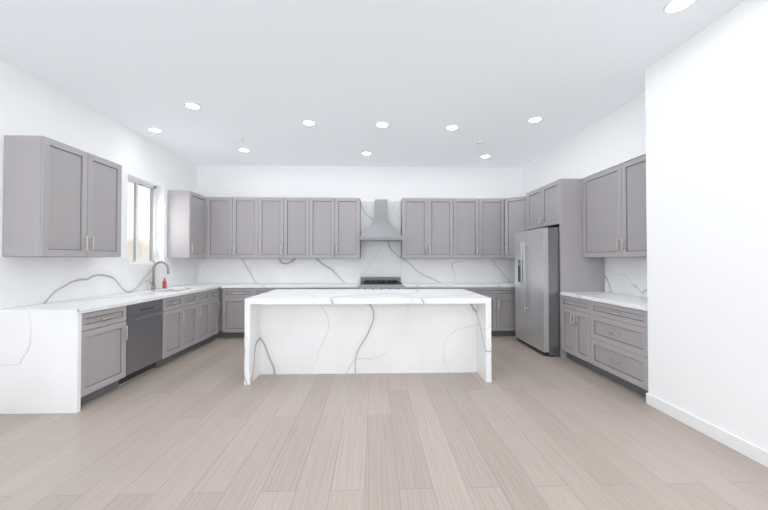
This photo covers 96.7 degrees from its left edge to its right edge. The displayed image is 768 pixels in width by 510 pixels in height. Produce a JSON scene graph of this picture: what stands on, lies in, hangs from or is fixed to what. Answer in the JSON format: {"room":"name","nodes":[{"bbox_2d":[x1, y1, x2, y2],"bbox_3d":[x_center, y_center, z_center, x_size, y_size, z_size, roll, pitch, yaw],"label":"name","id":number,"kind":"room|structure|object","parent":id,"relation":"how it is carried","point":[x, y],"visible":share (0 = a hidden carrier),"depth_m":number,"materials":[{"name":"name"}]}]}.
{"room":"kitchen","nodes":[
{"label":"kitchen","id":0,"kind":"room"},
{"bbox_2d":[0,60,196,264],"bbox_3d":[-3.480,-0.199,1.533,0.200,3.120,9.750,0,-1,-2],"label":"wall","id":1,"kind":"structure","parent":0,"point":[30,106],"depth_m":4.07,"materials":[{"name":"white paint"}]},
{"bbox_2d":[2,135,121,256],"bbox_3d":[-3.242,-0.526,3.550,0.385,1.090,0.960,0,-1,-2],"label":"upper cabinet","id":2,"kind":"object","parent":1,"relation":"attached to","point":[60,199],"visible":1,"depth_m":3.23,"materials":[{"name":"grey paint"}]},
{"bbox_2d":[0,257,195,308],"bbox_3d":[-3.458,0.270,4.673,0.019,0.467,3.400,0,-1,-2],"label":"backsplash","id":3,"kind":"structure","parent":1,"relation":"attached to","point":[23,280],"depth_m":3.75,"materials":[{"name":"white stone"}]},
{"bbox_2d":[127,178,161,264],"bbox_3d":[-3.570,-0.476,5.011,0.210,1.230,0.800,0,-1,-2],"label":"window","id":4,"kind":"structure","parent":1,"relation":"in","point":[141,226],"depth_m":5.11,"materials":[{"name":"clear glass"}]},
{"bbox_2d":[167,190,205,257],"bbox_3d":[-3.307,-0.495,5.787,0.385,1.090,0.556,0,-1,-2],"label":"upper cabinet","id":5,"kind":"object","parent":1,"relation":"attached to","point":[186,230],"visible":1,"depth_m":5.51,"materials":[{"name":"grey paint"}]},
{"bbox_2d":[197,165,522,330],"bbox_3d":[-0.259,-0.129,6.577,6.830,3.120,0.150,0,-1,-2],"label":"wall","id":6,"kind":"structure","parent":0,"point":[374,183],"depth_m":6.51,"materials":[{"name":"white paint"}]},
{"bbox_2d":[207,197,262,256],"bbox_3d":[-2.677,-0.488,6.261,0.971,1.090,0.346,0,-1,-2],"label":"upper cabinet","id":7,"kind":"object","parent":6,"relation":"attached to","point":[234,224],"depth_m":6.10,"materials":[{"name":"grey paint"}]},
{"bbox_2d":[263,197,314,256],"bbox_3d":[-1.801,-0.488,6.286,1.034,1.090,0.346,0,-1,-2],"label":"upper cabinet","id":8,"kind":"object","parent":6,"relation":"attached to","point":[265,227],"depth_m":6.12,"materials":[{"name":"grey paint"}]},
{"bbox_2d":[315,198,360,256],"bbox_3d":[-0.925,-0.487,6.312,0.971,1.090,0.346,0,-1,-2],"label":"upper cabinet","id":9,"kind":"object","parent":6,"relation":"attached to","point":[337,220],"depth_m":6.15,"materials":[{"name":"grey paint"}]},
{"bbox_2d":[196,257,514,284],"bbox_3d":[-0.257,0.296,6.484,6.482,0.467,0.019,0,-1,-2],"label":"backsplash","id":10,"kind":"structure","parent":6,"relation":"attached to","point":[210,271],"depth_m":6.45,"materials":[{"name":"white stone"}]},
{"bbox_2d":[360,199,402,240],"bbox_3d":[-0.054,-0.641,6.236,0.748,0.764,0.506,0,-1,-2],"label":"range hood","id":11,"kind":"object","parent":6,"relation":"attached to","point":[380,228],"visible":1,"depth_m":6.14,"materials":[{"name":"silver metal"}]},
{"bbox_2d":[401,198,456,257],"bbox_3d":[0.824,-0.487,6.362,0.997,1.090,0.346,0,-1,-2],"label":"upper cabinet","id":12,"kind":"object","parent":6,"relation":"attached to","point":[452,227],"depth_m":6.20,"materials":[{"name":"grey paint"}]},
{"bbox_2d":[457,198,503,257],"bbox_3d":[1.694,-0.486,6.387,0.997,1.090,0.346,0,-1,-2],"label":"upper cabinet","id":13,"kind":"object","parent":6,"relation":"attached to","point":[480,221],"depth_m":6.22,"materials":[{"name":"grey paint"}]},
{"bbox_2d":[504,196,526,257],"bbox_3d":[2.609,-0.489,6.174,0.813,1.090,0.827,0,-1,-2],"label":"upper cabinet","id":14,"kind":"object","parent":6,"relation":"attached to","point":[515,216],"visible":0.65,"depth_m":6.14,"materials":[{"name":"grey paint"}]},
{"bbox_2d":[0,0,744,167],"bbox_3d":[0.059,-1.808,1.658,7.380,0.100,10.150,0,-1,-2],"label":"ceiling","id":15,"kind":"structure","parent":0,"point":[264,78],"depth_m":3.18,"materials":[{"name":"white paint"}]},
{"bbox_2d":[147,127,161,131],"bbox_3d":[-3.129,-1.712,4.661,0.176,0.020,0.176,0,-1,-2],"label":"recessed light","id":16,"kind":"object","parent":15,"relation":"in","point":[153,129],"visible":1,"depth_m":4.63,"materials":[{"name":"white"}]},
{"bbox_2d":[184,102,200,109],"bbox_3d":[-2.208,-1.722,3.937,0.176,0.020,0.176,0,-1,-2],"label":"recessed light","id":17,"kind":"object","parent":15,"relation":"in","point":[192,105],"visible":0.98,"depth_m":3.91,"materials":[{"name":"white"}]},
{"bbox_2d":[238,148,249,151],"bbox_3d":[-2.264,-1.700,5.526,0.176,0.020,0.176,0,-1,-2],"label":"recessed light","id":18,"kind":"object","parent":15,"relation":"in","point":[243,150],"visible":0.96,"depth_m":5.52,"materials":[{"name":"white"}]},
{"bbox_2d":[302,120,315,125],"bbox_3d":[-0.972,-1.715,4.423,0.176,0.020,0.176,0,-1,-2],"label":"recessed light","id":19,"kind":"object","parent":15,"relation":"in","point":[309,122],"visible":0.98,"depth_m":4.40,"materials":[{"name":"white"}]},
{"bbox_2d":[362,151,371,154],"bbox_3d":[-0.288,-1.697,5.693,0.176,0.020,0.176,0,-1,-2],"label":"recessed light","id":20,"kind":"object","parent":15,"relation":"in","point":[366,153],"visible":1,"depth_m":5.68,"materials":[{"name":"white"}]},
{"bbox_2d":[376,121,388,126],"bbox_3d":[-0.023,-1.714,4.480,0.176,0.020,0.176,0,-1,-2],"label":"recessed light","id":21,"kind":"object","parent":15,"relation":"in","point":[382,124],"visible":1,"depth_m":4.46,"materials":[{"name":"white"}]},
{"bbox_2d":[446,124,458,129],"bbox_3d":[0.915,-1.713,4.577,0.176,0.020,0.176,0,-1,-2],"label":"recessed light","id":22,"kind":"object","parent":15,"relation":"in","point":[452,127],"visible":1,"depth_m":4.56,"materials":[{"name":"white"}]},
{"bbox_2d":[480,154,490,157],"bbox_3d":[1.738,-1.695,5.852,0.176,0.020,0.176,0,-1,-2],"label":"recessed light","id":23,"kind":"object","parent":15,"relation":"in","point":[485,156],"visible":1,"depth_m":5.85,"materials":[{"name":"white"}]},
{"bbox_2d":[527,116,541,122],"bbox_3d":[1.912,-1.716,4.326,0.176,0.020,0.176,0,-1,-2],"label":"recessed light","id":24,"kind":"object","parent":15,"relation":"in","point":[534,119],"visible":1,"depth_m":4.30,"materials":[{"name":"white"}]},
{"bbox_2d":[663,0,694,13],"bbox_3d":[2.049,-1.744,2.370,0.176,0.020,0.176,0,-1,-2],"label":"recessed light","id":25,"kind":"object","parent":15,"relation":"in","point":[672,6],"visible":1,"depth_m":2.38,"materials":[{"name":"white"}]},
{"bbox_2d":[0,331,767,509],"bbox_3d":[0.059,1.412,1.613,7.380,0.100,10.150,0,-1,-2],"label":"floor","id":26,"kind":"structure","parent":0,"point":[204,427],"depth_m":2.45,"materials":[{"name":"brown wood"}]},
{"bbox_2d":[0,305,131,413],"bbox_3d":[-3.059,0.956,3.286,0.736,0.858,0.623,0,-1,-2],"label":"base cabinet","id":27,"kind":"object","parent":26,"relation":"on","point":[76,333],"depth_m":2.98,"materials":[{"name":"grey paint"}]},
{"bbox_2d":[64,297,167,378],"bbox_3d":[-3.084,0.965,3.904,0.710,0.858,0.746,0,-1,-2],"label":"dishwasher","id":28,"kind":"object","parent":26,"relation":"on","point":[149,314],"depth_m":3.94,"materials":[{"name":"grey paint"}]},
{"bbox_2d":[120,293,187,361],"bbox_3d":[-3.100,0.973,4.463,0.710,0.858,0.507,0,-1,-2],"label":"base cabinet","id":29,"kind":"object","parent":26,"relation":"on","point":[177,302],"depth_m":4.54,"materials":[{"name":"grey paint"}]},
{"bbox_2d":[136,285,219,292],"bbox_3d":[-3.115,0.532,5.223,0.736,0.040,1.067,0,-1,-2],"label":"countertop","id":30,"kind":"structure","parent":29,"relation":"on","point":[183,289],"depth_m":5.24,"materials":[{"name":"white stone"}]},
{"bbox_2d":[148,261,171,288],"bbox_3d":[-3.278,0.297,4.975,0.259,0.421,0.122,0,-1,-2],"label":"faucet","id":31,"kind":"object","parent":30,"relation":"on","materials":[{"name":"silver metal"}]},
{"bbox_2d":[162,278,166,288],"bbox_3d":[-3.377,0.434,5.254,0.056,0.155,0.056,0,-1,-2],"label":"soap bottle","id":32,"kind":"object","parent":30,"relation":"on","point":[164,284],"depth_m":5.23,"materials":[{"name":"red plastic"}]},
{"bbox_2d":[160,289,179,292],"bbox_3d":[-3.086,0.646,5.024,0.458,0.216,0.678,0,-1,-2],"label":"sink","id":33,"kind":"object","parent":30,"relation":"in","point":[161,290],"depth_m":5.18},
{"bbox_2d":[188,289,211,351],"bbox_3d":[-3.116,0.981,5.034,0.710,0.858,0.886,0,-1,-2],"label":"base cabinet","id":34,"kind":"object","parent":26,"relation":"on","point":[199,304],"depth_m":5.14,"materials":[{"name":"grey paint"}]},
{"bbox_2d":[212,289,219,339],"bbox_3d":[-3.131,0.988,5.540,0.710,0.858,0.380,0,-1,-2],"label":"base cabinet","id":35,"kind":"object","parent":26,"relation":"on","point":[215,292],"depth_m":5.65,"materials":[{"name":"grey paint"}]},
{"bbox_2d":[222,289,255,337],"bbox_3d":[-2.459,0.996,6.103,0.581,0.858,0.620,0,-1,-2],"label":"base cabinet","id":36,"kind":"object","parent":26,"relation":"on","point":[233,312],"depth_m":5.80,"materials":[{"name":"grey paint"}]},
{"bbox_2d":[180,281,359,288],"bbox_3d":[-1.971,0.545,6.117,3.073,0.040,0.646,0,-1,-2],"label":"countertop","id":37,"kind":"structure","parent":36,"relation":"on","point":[271,284],"depth_m":5.83,"materials":[{"name":"white stone"}]},
{"bbox_2d":[256,289,275,294],"bbox_3d":[-1.964,0.996,6.118,0.663,0.858,0.620,0,-1,-2],"label":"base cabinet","id":38,"kind":"object","parent":26,"relation":"on","point":[258,291],"depth_m":5.82,"materials":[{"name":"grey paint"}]},
{"bbox_2d":[244,289,490,384],"bbox_3d":[-0.178,0.940,4.303,2.673,0.920,1.208,0,-1,-2],"label":"kitchen island","id":39,"kind":"object","parent":26,"relation":"on","point":[323,331],"visible":1,"depth_m":4.02,"materials":[{"name":"stone"}]},
{"bbox_2d":[359,277,403,288],"bbox_3d":[-0.051,0.917,6.113,0.752,1.015,0.702,0,-1,-2],"label":"range","id":40,"kind":"object","parent":26,"relation":"on","point":[380,283],"visible":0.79,"depth_m":5.93,"materials":[{"name":"silver metal"}]},
{"bbox_2d":[476,289,514,335],"bbox_3d":[1.944,0.998,6.231,0.836,0.858,0.620,0,-1,-2],"label":"base cabinet","id":41,"kind":"object","parent":26,"relation":"on","point":[502,300],"depth_m":5.93,"materials":[{"name":"grey paint"}]},
{"bbox_2d":[401,281,514,288],"bbox_3d":[1.671,0.546,6.222,2.683,0.040,0.646,0,-1,-2],"label":"countertop","id":42,"kind":"structure","parent":41,"relation":"on","point":[407,284],"depth_m":6.07,"materials":[{"name":"white stone"}]},
{"bbox_2d":[515,227,559,356],"bbox_3d":[2.573,0.517,5.217,0.886,1.790,0.965,0,-1,-2],"label":"refrigerator","id":43,"kind":"object","parent":26,"relation":"on","point":[537,291],"visible":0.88,"depth_m":4.87,"materials":[{"name":"silver metal"}]},
{"bbox_2d":[526,179,604,356],"bbox_3d":[2.711,0.182,5.226,0.665,2.460,1.045,0,-1,-2],"label":"tall cabinet","id":44,"kind":"object","parent":26,"relation":"on","point":[558,203],"visible":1,"depth_m":4.71,"materials":[{"name":"grey paint"}]},
{"bbox_2d":[561,297,583,365],"bbox_3d":[2.754,0.972,4.375,0.626,0.858,0.629,0,-1,-2],"label":"base cabinet","id":45,"kind":"object","parent":26,"relation":"on","point":[572,309],"depth_m":4.41,"materials":[{"name":"grey paint"}]},
{"bbox_2d":[584,301,647,396],"bbox_3d":[2.774,0.962,3.663,0.626,0.858,0.919,0,-1,-2],"label":"base cabinet","id":46,"kind":"object","parent":26,"relation":"on","point":[605,334],"depth_m":3.60,"materials":[{"name":"grey paint"}]},
{"bbox_2d":[560,293,647,312],"bbox_3d":[2.756,0.515,3.952,0.646,0.040,1.488,0,-1,-2],"label":"countertop","id":47,"kind":"structure","parent":46,"relation":"on","point":[626,299],"depth_m":3.87,"materials":[{"name":"white stone"}]},
{"bbox_2d":[523,92,645,195],"bbox_3d":[2.893,-1.384,4.915,0.325,0.657,3.390,0,-1,-2],"label":"wall","id":48,"kind":"structure","parent":0,"point":[614,138],"depth_m":4.41,"materials":[{"name":"white paint"}]},
{"bbox_2d":[604,257,646,296],"bbox_3d":[3.071,0.260,3.965,0.019,0.467,1.486,0,-1,-2],"label":"backsplash","id":49,"kind":"structure","parent":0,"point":[628,274],"depth_m":4.29,"materials":[{"name":"white stone"}]},
{"bbox_2d":[645,0,767,450],"bbox_3d":[3.122,-0.220,0.028,1.150,3.120,6.360,0,-1,-2],"label":"wall","id":50,"kind":"structure","parent":0,"point":[706,106],"depth_m":2.57,"materials":[{"name":"white paint"}]},
{"bbox_2d":[614,154,646,256],"bbox_3d":[2.931,-0.525,3.632,0.317,1.090,0.806,0,-1,-2],"label":"upper cabinet","id":51,"kind":"object","parent":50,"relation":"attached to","point":[614,213],"depth_m":3.83,"materials":[{"name":"grey paint"}]},
{"bbox_2d":[646,393,767,467],"bbox_3d":[2.540,1.289,-0.003,0.014,0.100,6.374,0,-1,-2],"label":"baseboard","id":52,"kind":"structure","parent":50,"relation":"attached to","point":[745,448],"depth_m":2.54,"materials":[{"name":"white wood"}]},
{"bbox_3d":[3.131,-0.152,4.905,0.150,3.120,3.390,0,-1,-2],"label":"wall","id":53,"kind":"structure","parent":0,"visible":0},
{"bbox_2d":[582,167,617,257],"bbox_3d":[2.912,-0.515,4.312,0.317,1.090,0.807,0,-1,-2],"label":"upper cabinet","id":54,"kind":"object","parent":53,"relation":"attached to","point":[598,188],"depth_m":4.38,"materials":[{"name":"grey paint"}]}
]}

